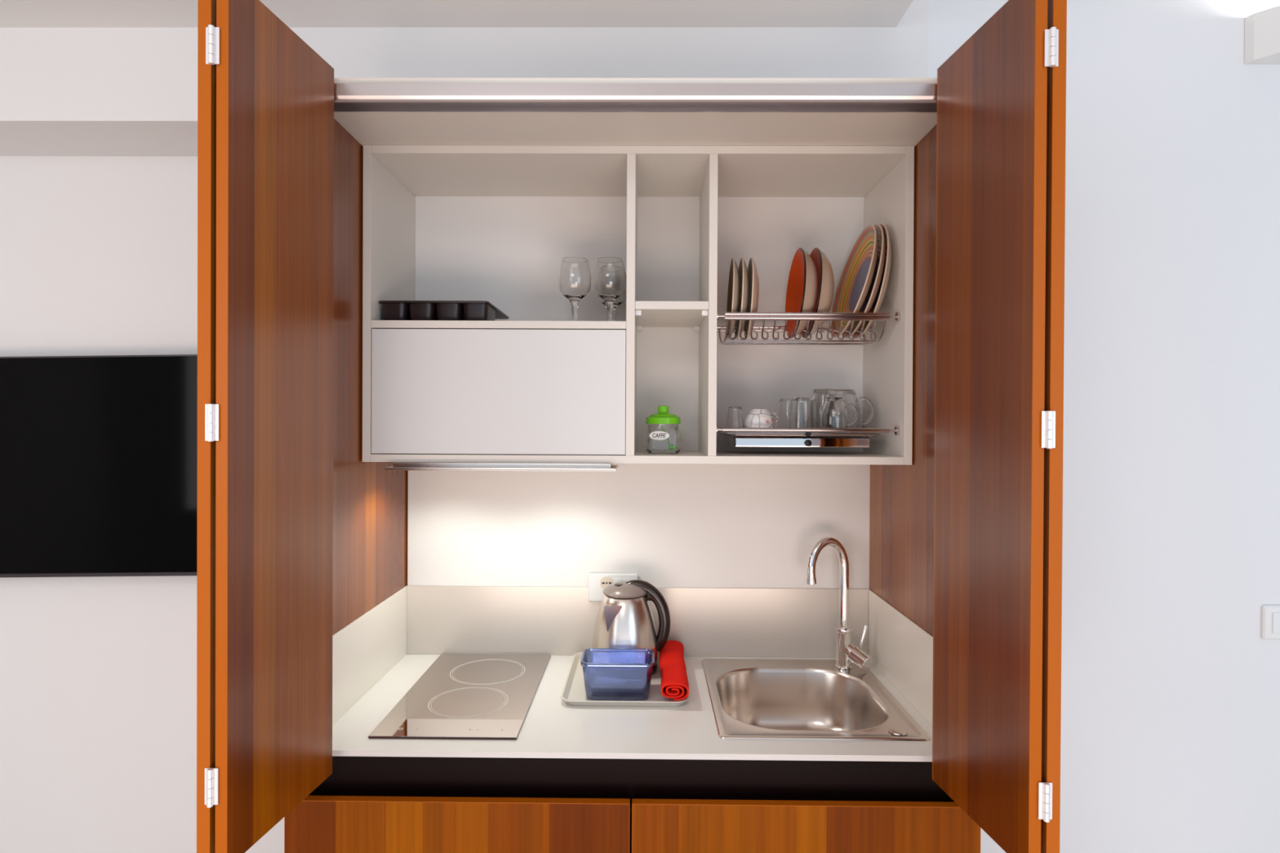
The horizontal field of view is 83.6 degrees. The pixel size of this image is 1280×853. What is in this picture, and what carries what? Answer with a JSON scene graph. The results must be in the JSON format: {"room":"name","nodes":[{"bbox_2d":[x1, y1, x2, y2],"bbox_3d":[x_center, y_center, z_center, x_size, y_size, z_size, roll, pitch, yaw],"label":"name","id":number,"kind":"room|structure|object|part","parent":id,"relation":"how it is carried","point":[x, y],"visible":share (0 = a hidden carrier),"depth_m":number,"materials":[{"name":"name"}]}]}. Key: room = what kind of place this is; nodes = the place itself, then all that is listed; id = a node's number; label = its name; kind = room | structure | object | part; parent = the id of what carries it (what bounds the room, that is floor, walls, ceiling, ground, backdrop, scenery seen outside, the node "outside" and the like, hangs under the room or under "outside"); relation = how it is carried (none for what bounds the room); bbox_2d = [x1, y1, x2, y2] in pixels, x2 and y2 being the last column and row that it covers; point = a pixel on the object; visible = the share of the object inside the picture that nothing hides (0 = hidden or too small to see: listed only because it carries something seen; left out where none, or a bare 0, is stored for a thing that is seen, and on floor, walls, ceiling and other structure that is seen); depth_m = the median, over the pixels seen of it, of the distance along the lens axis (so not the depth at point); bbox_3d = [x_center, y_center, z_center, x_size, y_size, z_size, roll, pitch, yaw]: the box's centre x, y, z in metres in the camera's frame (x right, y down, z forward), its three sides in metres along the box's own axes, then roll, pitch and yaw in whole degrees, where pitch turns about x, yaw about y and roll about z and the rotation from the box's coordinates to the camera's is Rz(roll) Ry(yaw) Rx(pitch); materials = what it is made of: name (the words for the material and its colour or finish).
{"room":"kitchen","nodes":[
{"label":"kitchen","id":0,"kind":"room"},
{"bbox_2d":[0,155,284,852],"bbox_3d":[-1.351,-0.003,2.003,4.060,2.950,0.120,0,0,1],"label":"wall","id":1,"kind":"structure","parent":0,"point":[99,254],"depth_m":1.95,"materials":[{"name":"white paint"}]},
{"bbox_2d":[0,354,197,577],"bbox_3d":[-1.602,0.106,1.914,1.000,0.581,0.060,-1,0,1],"label":"television","id":2,"kind":"object","parent":1,"relation":"attached to","point":[99,454],"visible":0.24,"depth_m":1.89,"materials":[{"name":"black"}]},
{"bbox_2d":[0,0,928,155],"bbox_3d":[-1.347,-1.104,1.823,4.060,0.746,0.227,0,0,1],"label":"ceiling","id":3,"kind":"structure","parent":1,"relation":"attached to","point":[64,91],"depth_m":1.70,"materials":[{"name":"white paint"}]},
{"bbox_2d":[0,0,912,27],"bbox_3d":[-1.406,-1.203,-0.442,3.984,0.524,4.303,0,0,1],"label":"ceiling","id":4,"kind":"structure","parent":0,"point":[13,13],"depth_m":1.64,"materials":[{"name":"white paint"}]},
{"bbox_2d":[928,0,1279,852],"bbox_3d":[1.848,0.014,1.861,2.340,2.950,0.350,0,0,1],"label":"wall","id":5,"kind":"structure","parent":0,"point":[1170,726],"depth_m":1.69,"materials":[{"name":"white paint"}]},
{"bbox_2d":[1244,4,1279,63],"bbox_3d":[1.550,-0.905,1.640,0.260,0.108,0.084,0,0,1],"label":"wall sconce","id":6,"kind":"object","parent":5,"relation":"attached to","point":[1262,28],"visible":1,"depth_m":1.66,"materials":[{"name":"white paint"}]},
{"bbox_2d":[1260,604,1279,639],"bbox_3d":[1.526,0.461,1.685,0.120,0.080,0.012,0,0,1],"label":"light switch","id":7,"kind":"object","parent":5,"relation":"attached to","point":[1270,614],"visible":1,"depth_m":1.68,"materials":[{"name":"white plastic"}]},
{"bbox_3d":[-0.210,1.515,-0.240,6.400,0.050,4.700,0,0,1],"label":"floor","id":8,"kind":"structure","parent":0,"visible":0},
{"bbox_2d":[196,0,1066,852],"bbox_3d":[-0.012,0.418,1.467,1.267,2.128,0.914,0,0,1],"label":"enclosure","id":9,"kind":"object","parent":8,"relation":"on","point":[300,537],"visible":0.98,"depth_m":1.20,"materials":[{"name":"brown wood"}]},
{"bbox_3d":[-0.628,-0.007,1.163,0.018,1.280,0.285,0,0,-3],"label":"door panel","id":10,"kind":"part","parent":9,"relation":"part of","materials":[{"name":"brown wood"}]},
{"bbox_3d":[-0.581,-0.007,1.162,0.018,1.280,0.281,0,0,6],"label":"door panel","id":11,"kind":"part","parent":9,"relation":"part of","materials":[{"name":"brown wood"}]},
{"bbox_3d":[-0.635,0.417,1.629,0.018,2.122,0.600,0,0,1],"label":"panel","id":12,"kind":"part","parent":9,"relation":"part of","materials":[{"name":"brown wood"}]},
{"bbox_2d":[384,462,618,471],"bbox_3d":[-0.304,0.089,1.724,0.505,0.017,0.329,0,0,1],"label":"extractor hood","id":13,"kind":"object","parent":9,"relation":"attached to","point":[428,466],"visible":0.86,"depth_m":1.58,"materials":[{"name":"silver metal"}]},
{"bbox_2d":[587,573,638,601],"bbox_3d":[-0.071,0.426,1.893,0.132,0.074,0.012,0,0,1],"label":"wall socket","id":14,"kind":"object","parent":9,"relation":"attached to","point":[597,582],"visible":0.61,"depth_m":1.89,"materials":[{"name":"white plastic"}]},
{"bbox_2d":[600,576,613,589],"bbox_3d":[-0.088,0.413,1.889,0.035,0.035,0.002,0,0,1],"label":"outlet","id":15,"kind":"object","parent":14,"relation":"attached to","point":[605,581],"depth_m":1.89,"materials":[{"name":"white plastic"}]},
{"bbox_2d":[332,585,933,725],"bbox_3d":[-0.011,0.519,1.626,1.230,0.182,0.555,0,0,1],"label":"backsplash","id":16,"kind":"structure","parent":9,"relation":"attached to","point":[714,622],"depth_m":1.90,"materials":[{"name":"beige"}]},
{"bbox_3d":[-0.005,-0.633,1.616,1.230,0.017,0.604,0,0,1],"label":"panel","id":17,"kind":"part","parent":9,"relation":"part of","materials":[{"name":"beige"}]},
{"bbox_2d":[362,145,914,465],"bbox_3d":[-0.005,-0.272,1.745,1.223,0.706,0.308,0,0,1],"label":"upper cabinet","id":18,"kind":"object","parent":9,"relation":"attached to","point":[495,224],"visible":0.99,"depth_m":1.71,"materials":[{"name":"beige wood"}]},
{"bbox_2d":[377,300,509,320],"bbox_3d":[-0.469,-0.262,1.751,0.254,0.048,0.257,0,0,1],"label":"muffin tin","id":19,"kind":"object","parent":18,"relation":"on","point":[420,310],"visible":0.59,"depth_m":1.63,"materials":[{"name":"black metal"}]},
{"bbox_2d":[382,302,410,319],"bbox_3d":[-0.563,-0.260,1.686,0.057,0.044,0.107,0,0,1],"label":"cup","id":20,"kind":"object","parent":19,"relation":"on","point":[391,311],"depth_m":1.63,"materials":[{"name":"black"}]},
{"bbox_2d":[408,302,437,320],"bbox_3d":[-0.501,-0.259,1.685,0.057,0.044,0.107,0,0,1],"label":"cup","id":21,"kind":"object","parent":19,"relation":"on","point":[417,311],"depth_m":1.63,"materials":[{"name":"black metal"}]},
{"bbox_2d":[436,303,464,320],"bbox_3d":[-0.439,-0.259,1.685,0.057,0.044,0.107,0,0,1],"label":"cup","id":22,"kind":"object","parent":19,"relation":"on","point":[445,312],"depth_m":1.63,"materials":[{"name":"black metal"}]},
{"bbox_2d":[463,303,495,320],"bbox_3d":[-0.376,-0.259,1.684,0.057,0.044,0.107,0,0,1],"label":"cup","id":23,"kind":"object","parent":19,"relation":"on","point":[472,312],"depth_m":1.63,"materials":[{"name":"black metal"}]},
{"bbox_2d":[370,320,626,329],"bbox_3d":[-0.314,-0.228,1.746,0.569,0.017,0.303,0,0,1],"label":"shelf","id":24,"kind":"object","parent":18,"relation":"attached to","point":[375,324],"depth_m":1.60,"materials":[{"name":"beige wood"}]},
{"bbox_3d":[-0.316,-0.078,1.605,0.567,0.278,0.017,0,0,1],"label":"flap door","id":25,"kind":"part","parent":18,"relation":"part of","materials":[{"name":"white wood"}]},
{"bbox_2d":[558,257,591,320],"bbox_3d":[-0.158,-0.320,1.735,0.080,0.167,0.080,0,0,1],"label":"goblet","id":26,"kind":"object","parent":18,"relation":"on","point":[574,273],"visible":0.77,"depth_m":1.71,"materials":[{"name":"clear glass"}]},
{"bbox_2d":[592,257,626,320],"bbox_3d":[-0.074,-0.319,1.734,0.080,0.167,0.080,0,0,1],"label":"goblet","id":27,"kind":"object","parent":18,"relation":"on","point":[609,277],"visible":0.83,"depth_m":1.71,"materials":[{"name":"clear glass"}]},
{"bbox_2d":[597,271,626,320],"bbox_3d":[-0.071,-0.320,1.834,0.080,0.167,0.080,0,0,1],"label":"goblet","id":28,"kind":"object","parent":18,"relation":"on","point":[620,300],"visible":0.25,"depth_m":1.82,"materials":[{"name":"clear glass"}]},
{"bbox_2d":[645,405,680,453],"bbox_3d":[0.056,0.007,1.727,0.083,0.114,0.083,0,0,1],"label":"jar","id":29,"kind":"object","parent":18,"relation":"on","point":[660,438],"visible":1,"depth_m":1.69,"materials":[{"name":"clear glass"}]},
{"bbox_3d":[0.056,-0.028,1.726,0.083,0.044,0.083,0,0,1],"label":"lid","id":30,"kind":"part","parent":29,"relation":"part of","materials":[{"name":"green plastic"}]},
{"bbox_3d":[0.056,0.029,1.727,0.080,0.070,0.080,0,0,1],"label":"glass","id":31,"kind":"part","parent":29,"relation":"part of","materials":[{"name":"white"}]},
{"bbox_2d":[635,301,708,327],"bbox_3d":[0.072,-0.271,1.744,0.163,0.018,0.298,0,0,1],"label":"shelf","id":32,"kind":"object","parent":18,"relation":"attached to","point":[647,313],"depth_m":1.65,"materials":[{"name":"beige wood"}]},
{"bbox_2d":[716,425,898,447],"bbox_3d":[0.379,0.023,1.754,0.414,0.050,0.275,0,0,1],"label":"glass rack","id":33,"kind":"object","parent":18,"relation":"on","point":[775,437],"visible":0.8,"depth_m":1.65,"materials":[{"name":"silver metal"}]},
{"bbox_2d":[725,406,744,427],"bbox_3d":[0.225,-0.022,1.698,0.043,0.049,0.043,0,0,1],"label":"shot glass","id":34,"kind":"object","parent":33,"relation":"on","point":[735,414],"visible":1,"depth_m":1.68,"materials":[{"name":"white"}]},
{"bbox_2d":[743,408,778,427],"bbox_3d":[0.283,-0.019,1.692,0.074,0.043,0.072,0,0,24],"label":"coffee cup","id":35,"kind":"object","parent":33,"relation":"on","point":[755,418],"visible":1,"depth_m":1.67,"materials":[{"name":"white ceramic"}]},
{"bbox_3d":[0.321,-0.019,1.706,0.019,0.030,0.007,0,0,-20],"label":"handle","id":36,"kind":"part","parent":35,"relation":"part of","materials":[{"name":"white ceramic"}]},
{"bbox_2d":[776,397,791,427],"bbox_3d":[0.373,-0.034,1.771,0.069,0.072,0.069,0,0,1],"label":"tumbler","id":37,"kind":"object","parent":33,"relation":"on","point":[784,402],"visible":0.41,"depth_m":1.75,"materials":[{"name":"clear glass"}]},
{"bbox_2d":[717,431,884,447],"bbox_3d":[0.377,0.029,1.751,0.369,0.038,0.235,0,0,1],"label":"drip tray","id":38,"kind":"object","parent":33,"relation":"on","point":[738,439],"depth_m":1.65,"materials":[{"name":"silver metal"}]},
{"bbox_2d":[787,397,817,427],"bbox_3d":[0.383,-0.033,1.686,0.069,0.071,0.069,0,0,1],"label":"tumbler","id":39,"kind":"object","parent":33,"relation":"on","point":[802,411],"visible":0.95,"depth_m":1.66,"materials":[{"name":"clear glass"}]},
{"bbox_3d":[0.376,0.008,1.627,0.378,0.010,0.010,0,0,1],"label":"rail","id":40,"kind":"part","parent":33,"relation":"part of","materials":[{"name":"silver metal"}]},
{"bbox_2d":[813,389,831,427],"bbox_3d":[0.474,-0.047,1.848,0.064,0.098,0.064,0,0,1],"label":"glass mug","id":41,"kind":"object","parent":33,"relation":"on","point":[820,395],"visible":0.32,"depth_m":1.82,"materials":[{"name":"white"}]},
{"bbox_2d":[820,397,857,427],"bbox_3d":[0.463,-0.032,1.681,0.079,0.072,0.064,1,0,41],"label":"glass mug","id":42,"kind":"object","parent":33,"relation":"on","point":[834,414],"visible":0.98,"depth_m":1.66,"materials":[{"name":"clear glass"}]},
{"bbox_3d":[0.499,-0.029,1.679,0.025,0.049,0.008,0,0,9],"label":"handle","id":43,"kind":"part","parent":42,"relation":"part of","materials":[{"name":"clear glass"}]},
{"bbox_2d":[822,389,874,427],"bbox_3d":[0.504,-0.043,1.762,0.114,0.093,0.092,1,0,44],"label":"glass mug","id":44,"kind":"object","parent":33,"relation":"on","point":[849,396],"visible":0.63,"depth_m":1.74,"materials":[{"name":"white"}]},
{"bbox_3d":[0.556,-0.039,1.757,0.036,0.067,0.009,0,0,12],"label":"handle","id":45,"kind":"part","parent":44,"relation":"part of","materials":[{"name":"clear glass"}]},
{"bbox_2d":[716,311,899,345],"bbox_3d":[0.380,-0.230,1.729,0.414,0.061,0.225,0,0,1],"label":"plate rack","id":46,"kind":"object","parent":18,"relation":"attached to","point":[842,317],"visible":0.92,"depth_m":1.65,"materials":[{"name":"silver metal"}]},
{"bbox_2d":[726,257,740,338],"bbox_3d":[0.225,-0.308,1.726,0.027,0.193,0.193,0,0,4],"label":"dessert plate","id":47,"kind":"object","parent":46,"relation":"in","point":[734,283],"visible":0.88,"depth_m":1.67,"materials":[{"name":"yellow ceramic"}]},
{"bbox_2d":[734,257,749,338],"bbox_3d":[0.247,-0.308,1.726,0.027,0.193,0.193,0,0,4],"label":"dessert plate","id":48,"kind":"object","parent":46,"relation":"in","point":[743,270],"visible":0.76,"depth_m":1.66,"materials":[{"name":"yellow ceramic"}]},
{"bbox_2d":[743,257,759,338],"bbox_3d":[0.269,-0.308,1.726,0.027,0.193,0.193,0,0,4],"label":"dessert plate","id":49,"kind":"object","parent":46,"relation":"in","point":[752,268],"visible":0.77,"depth_m":1.67,"materials":[{"name":"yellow ceramic"}]},
{"bbox_3d":[0.372,-0.249,1.831,0.391,0.016,0.010,0,0,1],"label":"rail","id":50,"kind":"part","parent":46,"relation":"part of","materials":[{"name":"silver metal"}]},
{"bbox_2d":[785,247,818,338],"bbox_3d":[0.393,-0.321,1.729,0.058,0.216,0.216,0,0,2],"label":"soup bowl","id":51,"kind":"object","parent":46,"relation":"in","point":[802,287],"visible":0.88,"depth_m":1.75,"materials":[{"name":"orange ceramic"}]},
{"bbox_3d":[0.379,-0.250,1.626,0.373,0.018,0.011,0,0,1],"label":"rail","id":52,"kind":"part","parent":46,"relation":"part of","materials":[{"name":"silver metal"}]},
{"bbox_2d":[800,247,834,338],"bbox_3d":[0.429,-0.321,1.729,0.061,0.215,0.216,0,0,2],"label":"soup bowl","id":53,"kind":"object","parent":46,"relation":"in","point":[823,265],"visible":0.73,"depth_m":1.65,"materials":[{"name":"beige ceramic"}]},
{"bbox_2d":[830,224,877,337],"bbox_3d":[0.515,-0.348,1.728,0.083,0.267,0.276,0,0,2],"label":"dinner plate","id":54,"kind":"object","parent":46,"relation":"in","point":[855,280],"visible":0.84,"depth_m":1.76,"materials":[{"name":"ceramic"}]},
{"bbox_2d":[843,223,885,337],"bbox_3d":[0.537,-0.349,1.728,0.073,0.270,0.276,0,0,3],"label":"dinner plate","id":55,"kind":"object","parent":46,"relation":"in","point":[867,305],"visible":0.44,"depth_m":1.66,"materials":[{"name":"ceramic"}]},
{"bbox_2d":[851,222,891,338],"bbox_3d":[0.555,-0.349,1.728,0.062,0.273,0.276,0,0,2],"label":"dinner plate","id":56,"kind":"object","parent":46,"relation":"in","point":[877,302],"visible":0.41,"depth_m":1.63,"materials":[{"name":"ceramic"}]},
{"bbox_3d":[-0.004,0.077,1.908,1.227,1.405,0.012,0,0,1],"label":"panel","id":57,"kind":"part","parent":9,"relation":"part of","materials":[{"name":"white paint"}]},
{"bbox_3d":[0.614,0.423,1.618,0.018,2.122,0.600,0,0,1],"label":"panel","id":58,"kind":"part","parent":9,"relation":"part of","materials":[{"name":"brown wood"}]},
{"bbox_3d":[0.553,-0.002,1.154,0.018,1.280,0.274,0,0,-6],"label":"door panel","id":59,"kind":"part","parent":9,"relation":"part of","materials":[{"name":"brown wood"}]},
{"bbox_3d":[0.600,-0.001,1.155,0.018,1.280,0.278,0,0,4],"label":"door panel","id":60,"kind":"part","parent":9,"relation":"part of","materials":[{"name":"brown wood"}]},
{"bbox_2d":[284,755,980,852],"bbox_3d":[-0.015,1.052,1.603,1.267,0.858,0.596,0,0,1],"label":"base cabinet","id":61,"kind":"object","parent":8,"relation":"on","point":[366,804],"visible":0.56,"depth_m":1.31,"materials":[{"name":"brown wood"}]},
{"bbox_3d":[-0.336,1.073,1.317,0.631,0.776,0.018,0,0,1],"label":"door","id":62,"kind":"part","parent":61,"relation":"part of","materials":[{"name":"brown wood"}]},
{"bbox_2d":[332,653,932,761],"bbox_3d":[-0.011,0.616,1.624,1.230,0.011,0.561,0,0,1],"label":"countertop","id":63,"kind":"structure","parent":61,"relation":"on","point":[552,727],"depth_m":1.42,"materials":[{"name":"white laminate"}]},
{"bbox_2d":[368,653,551,739],"bbox_3d":[-0.383,0.606,1.646,0.290,0.005,0.498,0,0,1],"label":"cooktop","id":64,"kind":"object","parent":63,"relation":"in","point":[460,696],"visible":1,"depth_m":1.58,"materials":[{"name":"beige glass"}]},
{"bbox_3d":[-0.384,0.608,1.646,0.288,0.001,0.497,0,0,1],"label":"trim frame","id":65,"kind":"part","parent":64,"relation":"part of","materials":[{"name":"silver"}]},
{"bbox_2d":[560,652,688,706],"bbox_3d":[-0.032,0.603,1.720,0.284,0.015,0.337,0,0,1],"label":"serving tray","id":66,"kind":"object","parent":63,"relation":"on","point":[573,693],"visible":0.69,"depth_m":1.62,"materials":[{"name":"beige"}]},
{"bbox_2d":[580,648,654,700],"bbox_3d":[-0.050,0.565,1.633,0.166,0.085,0.109,0,0,1],"label":"storage box","id":67,"kind":"object","parent":66,"relation":"on","point":[609,673],"visible":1,"depth_m":1.58,"materials":[{"name":"blue glass"}]},
{"bbox_2d":[591,579,670,674],"bbox_3d":[-0.038,0.495,1.788,0.175,0.224,0.165,0,0,-42],"label":"electric kettle","id":68,"kind":"object","parent":66,"relation":"on","point":[624,619],"visible":0.8,"depth_m":1.74,"materials":[{"name":"silver metal"}]},
{"bbox_3d":[-0.067,0.462,1.735,0.048,0.068,0.048,0,0,1],"label":"spout","id":69,"kind":"part","parent":68,"relation":"part of","materials":[{"name":"silver metal"}]},
{"bbox_3d":[-0.038,0.403,1.788,0.110,0.028,0.110,0,0,1],"label":"lid","id":70,"kind":"part","parent":68,"relation":"part of","materials":[{"name":"silver metal"}]},
{"bbox_3d":[0.018,0.471,1.788,0.116,0.178,0.029,0,0,1],"label":"handle","id":71,"kind":"part","parent":68,"relation":"part of","materials":[{"name":"black plastic"}]},
{"bbox_2d":[658,640,688,700],"bbox_3d":[0.079,0.576,1.710,0.066,0.040,0.310,0,0,1],"label":"kitchen towel","id":72,"kind":"object","parent":66,"relation":"on","point":[674,681],"visible":0.98,"depth_m":1.63,"materials":[{"name":"red fabric"}]},
{"bbox_2d":[701,658,930,741],"bbox_3d":[0.366,0.687,1.637,0.417,0.159,0.470,0,0,1],"label":"sink","id":73,"kind":"object","parent":63,"relation":"in","point":[751,699],"visible":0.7,"depth_m":1.78,"materials":[{"name":"silver metal"}]},
{"bbox_2d":[805,536,871,670],"bbox_3d":[0.500,0.444,1.806,0.162,0.332,0.076,0,0,11],"label":"tap","id":74,"kind":"object","parent":63,"relation":"on","point":[846,654],"visible":1,"depth_m":1.80,"materials":[{"name":"silver metal"}]},
{"bbox_3d":[0.474,0.394,1.807,0.117,0.231,0.023,0,0,-16],"label":"spout","id":75,"kind":"part","parent":74,"relation":"part of","materials":[{"name":"silver metal"}]},
{"bbox_3d":[0.544,0.577,1.793,0.041,0.057,0.069,0,0,-41],"label":"handle","id":76,"kind":"part","parent":74,"relation":"part of","materials":[{"name":"silver metal"}]},
{"bbox_3d":[0.556,0.528,1.786,0.023,0.068,0.006,0,0,11],"label":"lever","id":77,"kind":"part","parent":74,"relation":"part of","materials":[{"name":"silver metal"}]},
{"bbox_3d":[0.299,1.076,1.311,0.632,0.776,0.018,0,0,1],"label":"door","id":78,"kind":"part","parent":61,"relation":"part of","materials":[{"name":"brown wood"}]}
]}

